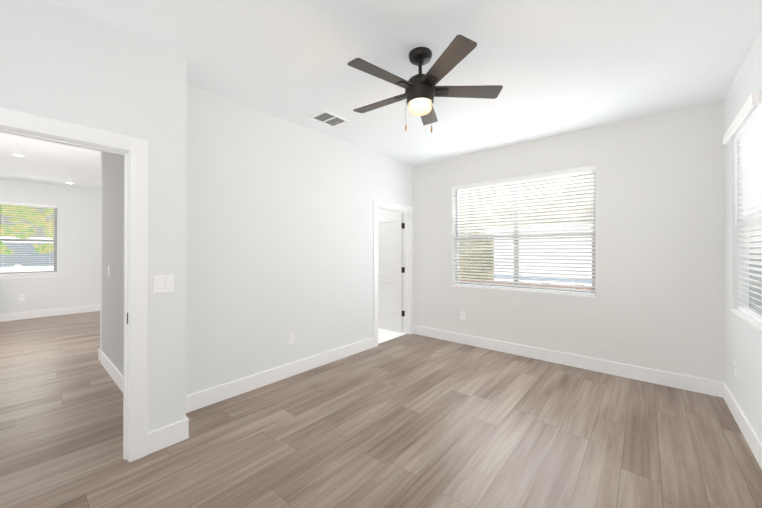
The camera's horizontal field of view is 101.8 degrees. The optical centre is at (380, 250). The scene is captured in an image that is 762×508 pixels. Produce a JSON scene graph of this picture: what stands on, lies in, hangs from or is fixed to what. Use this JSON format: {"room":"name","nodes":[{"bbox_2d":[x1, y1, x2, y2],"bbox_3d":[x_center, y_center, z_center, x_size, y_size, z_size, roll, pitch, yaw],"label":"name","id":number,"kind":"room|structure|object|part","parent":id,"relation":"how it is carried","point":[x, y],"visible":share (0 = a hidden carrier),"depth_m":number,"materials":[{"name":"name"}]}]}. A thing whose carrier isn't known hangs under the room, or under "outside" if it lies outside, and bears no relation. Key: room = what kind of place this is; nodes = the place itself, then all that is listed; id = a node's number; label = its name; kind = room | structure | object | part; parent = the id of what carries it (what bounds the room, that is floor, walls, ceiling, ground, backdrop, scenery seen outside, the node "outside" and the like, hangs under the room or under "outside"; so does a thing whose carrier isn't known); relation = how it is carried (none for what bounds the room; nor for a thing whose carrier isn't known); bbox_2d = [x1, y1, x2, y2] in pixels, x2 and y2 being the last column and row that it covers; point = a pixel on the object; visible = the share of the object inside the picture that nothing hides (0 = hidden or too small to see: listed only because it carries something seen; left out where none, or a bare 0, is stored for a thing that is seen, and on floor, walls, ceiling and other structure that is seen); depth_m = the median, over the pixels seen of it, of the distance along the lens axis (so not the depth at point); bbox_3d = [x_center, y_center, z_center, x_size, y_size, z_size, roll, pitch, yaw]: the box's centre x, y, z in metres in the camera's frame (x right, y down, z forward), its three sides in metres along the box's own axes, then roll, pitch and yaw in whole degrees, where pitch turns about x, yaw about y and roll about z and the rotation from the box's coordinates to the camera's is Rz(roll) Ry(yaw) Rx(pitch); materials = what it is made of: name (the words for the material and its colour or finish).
{"room":"empty bedroom","nodes":[
{"label":"empty bedroom","id":0,"kind":"room"},
{"bbox_2d":[0,179,100,313],"bbox_3d":[-7.475,-0.014,5.856,0.160,2.740,7.440,0,0,40],"label":"wall","id":1,"kind":"structure","parent":0,"point":[75,282],"depth_m":6.61,"materials":[{"name":"white paint"}]},
{"bbox_2d":[0,201,56,274],"bbox_3d":[-7.134,-0.244,6.253,0.144,1.429,0.825,0,0,40],"label":"living room window","id":2,"kind":"structure","parent":1,"relation":"in","point":[54,207],"depth_m":6.28,"materials":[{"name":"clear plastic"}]},
{"bbox_2d":[0,273,58,279],"bbox_3d":[-7.099,0.510,6.220,0.122,0.080,0.885,0,0,40],"label":"sill","id":3,"kind":"structure","parent":1,"relation":"attached to","point":[23,276],"depth_m":6.20,"materials":[{"name":"white wood"}]},
{"bbox_2d":[0,305,99,321],"bbox_3d":[-6.233,1.291,7.172,0.015,0.140,3.540,0,0,40],"label":"baseboard","id":4,"kind":"structure","parent":1,"relation":"attached to","point":[83,309],"depth_m":6.40,"materials":[{"name":"white wood"}]},
{"bbox_2d":[0,0,186,432],"bbox_3d":[-2.995,-0.033,0.445,0.120,2.740,4.780,0,0,40],"label":"wall","id":5,"kind":"structure","parent":0,"point":[61,62],"depth_m":2.01,"materials":[{"name":"white paint"}]},
{"bbox_2d":[0,107,147,461],"bbox_3d":[-1.920,0.307,1.705,0.156,2.070,1.005,0,0,40],"label":"door frame","id":6,"kind":"structure","parent":5,"relation":"attached to","point":[137,148],"depth_m":1.99,"materials":[{"name":"white wood"}]},
{"bbox_2d":[154,275,173,292],"bbox_3d":[-1.483,0.223,2.118,0.008,0.115,0.116,0,0,40],"label":"light switch","id":7,"kind":"object","parent":5,"relation":"attached to","point":[163,283],"visible":1,"depth_m":2.11,"materials":[{"name":"white plastic"}]},
{"bbox_2d":[171,409,188,440],"bbox_3d":[-1.529,1.274,2.340,0.385,0.140,0.015,0,0,40],"label":"baseboard","id":8,"kind":"structure","parent":5,"relation":"attached to","point":[181,428],"depth_m":2.19,"materials":[{"name":"white wood"}]},
{"bbox_2d":[100,151,101,350],"bbox_3d":[-2.274,-0.016,5.143,0.120,2.740,3.545,0,0,40],"label":"wall block","id":9,"kind":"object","parent":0,"point":[101,267],"visible":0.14,"depth_m":3.80,"materials":[{"name":"white paint"}]},
{"bbox_2d":[102,152,123,374],"bbox_3d":[-2.434,-0.024,3.029,2.380,2.740,0.120,0,0,40],"label":"wall","id":10,"kind":"structure","parent":0,"point":[113,255],"depth_m":3.32,"materials":[{"name":"grey paint"}]},
{"bbox_2d":[99,350,122,392],"bbox_3d":[-2.478,1.276,2.973,2.380,0.140,0.015,0,0,40],"label":"baseboard","id":11,"kind":"structure","parent":10,"relation":"attached to","point":[113,371],"depth_m":3.29,"materials":[{"name":"white wood"}]},
{"bbox_2d":[186,84,412,395],"bbox_3d":[-0.637,-0.021,3.825,0.120,2.740,3.425,0,0,40],"label":"wall","id":12,"kind":"structure","parent":0,"point":[279,230],"depth_m":3.17,"materials":[{"name":"white paint"}]},
{"bbox_2d":[186,337,373,412],"bbox_3d":[-0.901,1.278,3.408,0.015,0.140,2.455,0,0,40],"label":"baseboard","id":13,"kind":"structure","parent":12,"relation":"attached to","point":[201,399],"depth_m":3.12,"materials":[{"name":"white wood"}]},
{"bbox_2d":[288,332,293,343],"bbox_3d":[-0.969,0.943,3.335,0.007,0.115,0.070,0,0,40],"label":"electrical outlet","id":14,"kind":"object","parent":12,"relation":"attached to","point":[290,338],"visible":1,"depth_m":3.33,"materials":[{"name":"white plastic"}]},
{"bbox_2d":[373,200,412,346],"bbox_3d":[0.166,0.317,4.752,0.138,2.070,0.969,0,0,40],"label":"door frame","id":15,"kind":"structure","parent":12,"relation":"attached to","point":[382,204],"depth_m":5.01,"materials":[{"name":"white wood"}]},
{"bbox_2d":[378,213,404,332],"bbox_3d":[0.071,0.365,5.316,0.807,1.955,0.199,0,0,40],"label":"bathroom door","id":16,"kind":"structure","parent":15,"relation":"attached to","point":[391,271],"depth_m":5.22,"materials":[{"name":"painted wood"},{"name":"metal hinges"}]},
{"bbox_2d":[378,334,408,344],"bbox_3d":[0.188,1.349,4.730,0.052,0.006,0.780,0,0,40],"label":"trim","id":17,"kind":"structure","parent":12,"relation":"attached to","point":[393,339],"depth_m":4.71,"materials":[{"name":"beige wood"}]},
{"bbox_2d":[0,311,761,507],"bbox_3d":[-3.286,1.376,2.965,10.281,0.060,8.485,0,0,40],"label":"floor","id":18,"kind":"structure","parent":0,"point":[414,421],"depth_m":2.22,"materials":[{"name":"wood"}]},
{"bbox_2d":[0,0,761,189],"bbox_3d":[-3.286,-1.434,2.974,10.281,0.080,8.485,0,0,40],"label":"ceiling","id":19,"kind":"structure","parent":0,"point":[555,67],"depth_m":2.29,"materials":[{"name":"white paint"}]},
{"bbox_2d":[11,153,26,156],"bbox_3d":[-5.252,-1.385,4.491,0.155,0.006,0.155,0,0,-5],"label":"recessed light","id":20,"kind":"object","parent":19,"relation":"in","point":[18,155],"depth_m":4.49,"materials":[{"name":"white"}]},
{"bbox_2d":[309,110,348,127],"bbox_3d":[-0.545,-1.387,3.275,0.270,0.012,0.335,0,0,40],"label":"ceiling vent","id":21,"kind":"object","parent":19,"relation":"in","point":[328,118],"visible":0.98,"depth_m":3.26,"materials":[{"name":"white metal"}]},
{"bbox_2d":[347,35,502,132],"bbox_3d":[0.250,-1.102,2.209,1.094,0.589,1.112,0,0,40],"label":"ceiling fan","id":22,"kind":"object","parent":19,"relation":"hanging from","point":[422,91],"visible":1,"depth_m":2.12,"materials":[{"name":"grey"}]},
{"bbox_3d":[0.279,-1.011,2.202,0.170,0.074,0.170,0,0,40],"label":"glass","id":23,"kind":"part","parent":22,"relation":"part of","materials":[{"name":"white glass"}]},
{"bbox_2d":[378,328,404,343],"bbox_3d":[-0.681,1.353,5.330,2.055,0.004,1.185,0,0,40],"label":"floor","id":24,"kind":"structure","parent":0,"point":[384,335],"depth_m":5.00,"materials":[{"name":"white"}]},
{"bbox_2d":[378,99,724,381],"bbox_3d":[1.105,-0.018,4.696,5.841,2.740,0.160,0,0,40],"label":"wall","id":25,"kind":"structure","parent":0,"point":[657,302],"depth_m":3.31,"materials":[{"name":"white paint"}]},
{"bbox_2d":[460,311,464,319],"bbox_3d":[1.186,0.942,4.513,0.070,0.115,0.007,0,0,40],"label":"electrical outlet","id":26,"kind":"object","parent":25,"relation":"attached to","point":[462,314],"visible":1,"depth_m":4.51,"materials":[{"name":"white plastic"}]},
{"bbox_2d":[452,285,594,297],"bbox_3d":[1.762,0.520,4.086,1.770,0.020,0.096,0,0,40],"label":"sill","id":27,"kind":"structure","parent":25,"relation":"attached to","point":[545,292],"depth_m":3.95,"materials":[{"name":"white wood"}]},
{"bbox_2d":[455,171,594,292],"bbox_3d":[1.812,-0.230,4.147,1.770,1.480,0.058,0,0,40],"label":"window","id":28,"kind":"structure","parent":25,"relation":"in","point":[530,244],"depth_m":4.12,"materials":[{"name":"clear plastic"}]},
{"bbox_2d":[452,165,594,294],"bbox_3d":[1.760,-0.232,4.087,1.758,1.471,0.072,0,0,40],"label":"window blind","id":29,"kind":"object","parent":28,"relation":"attached to","point":[554,175],"visible":0.9,"depth_m":3.97,"materials":[{"name":"white plastic"}]},
{"bbox_2d":[413,325,718,396],"bbox_3d":[1.816,1.280,3.969,3.420,0.140,0.015,0,0,40],"label":"baseboard","id":30,"kind":"structure","parent":25,"relation":"attached to","point":[690,383],"depth_m":3.51,"materials":[{"name":"white wood"}]},
{"bbox_2d":[724,26,761,441],"bbox_3d":[1.716,-0.030,1.036,0.160,2.740,4.935,0,0,40],"label":"wall","id":31,"kind":"structure","parent":0,"point":[743,344],"depth_m":2.51,"materials":[{"name":"white paint"}]},
{"bbox_2d":[735,361,737,376],"bbox_3d":[2.842,0.945,2.482,0.007,0.115,0.070,0,0,40],"label":"electrical outlet","id":32,"kind":"object","parent":31,"relation":"attached to","point":[736,372],"visible":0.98,"depth_m":2.46,"materials":[{"name":"white plastic"}]},
{"bbox_2d":[719,381,761,469],"bbox_3d":[1.637,1.270,1.073,0.015,0.140,4.655,0,0,40],"label":"baseboard","id":33,"kind":"structure","parent":31,"relation":"attached to","point":[748,432],"depth_m":2.27,"materials":[{"name":"white wood"}]},
{"bbox_2d":[723,91,761,322],"bbox_3d":[2.662,-0.251,2.244,0.125,1.455,0.952,0,0,40],"label":"window blind","id":34,"kind":"object","parent":31,"relation":"attached to","point":[749,134],"visible":1,"depth_m":2.27,"materials":[{"name":"white plastic"}]},
{"bbox_2d":[735,138,736,225],"bbox_3d":[2.913,-0.563,2.544,0.011,0.720,0.011,0,0,40],"label":"blind wand","id":35,"kind":"object","parent":34,"relation":"hanging from","point":[735,181],"visible":1,"depth_m":2.54,"materials":[{"name":"white plastic"}]},
{"bbox_2d":[730,309,761,331],"bbox_3d":[2.680,0.494,2.226,0.104,0.020,0.900,0,0,40],"label":"sill","id":36,"kind":"structure","parent":31,"relation":"attached to","point":[753,322],"depth_m":2.21,"materials":[{"name":"white wood"}]},
{"bbox_2d":[749,229,761,315],"bbox_3d":[2.742,-0.246,2.176,0.058,1.460,0.900,0,0,40],"label":"window","id":37,"kind":"structure","parent":31,"relation":"in","point":[755,301],"depth_m":2.48,"materials":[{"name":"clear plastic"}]},
{"label":"outside","id":38,"kind":"structure","parent":0,"visible":0},
{"bbox_3d":[-1.146,1.999,10.834,70.000,0.050,65.000,0,0,40],"label":"ground","id":39,"kind":"structure","parent":38,"visible":0},
{"bbox_2d":[0,174,591,292],"bbox_3d":[-1.691,-2.350,4.085,30.050,8.600,24.000,0,0,40],"label":"scenery","id":40,"kind":"structure","parent":39,"relation":"on","point":[37,264],"depth_m":8.12,"materials":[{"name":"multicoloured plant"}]}
]}

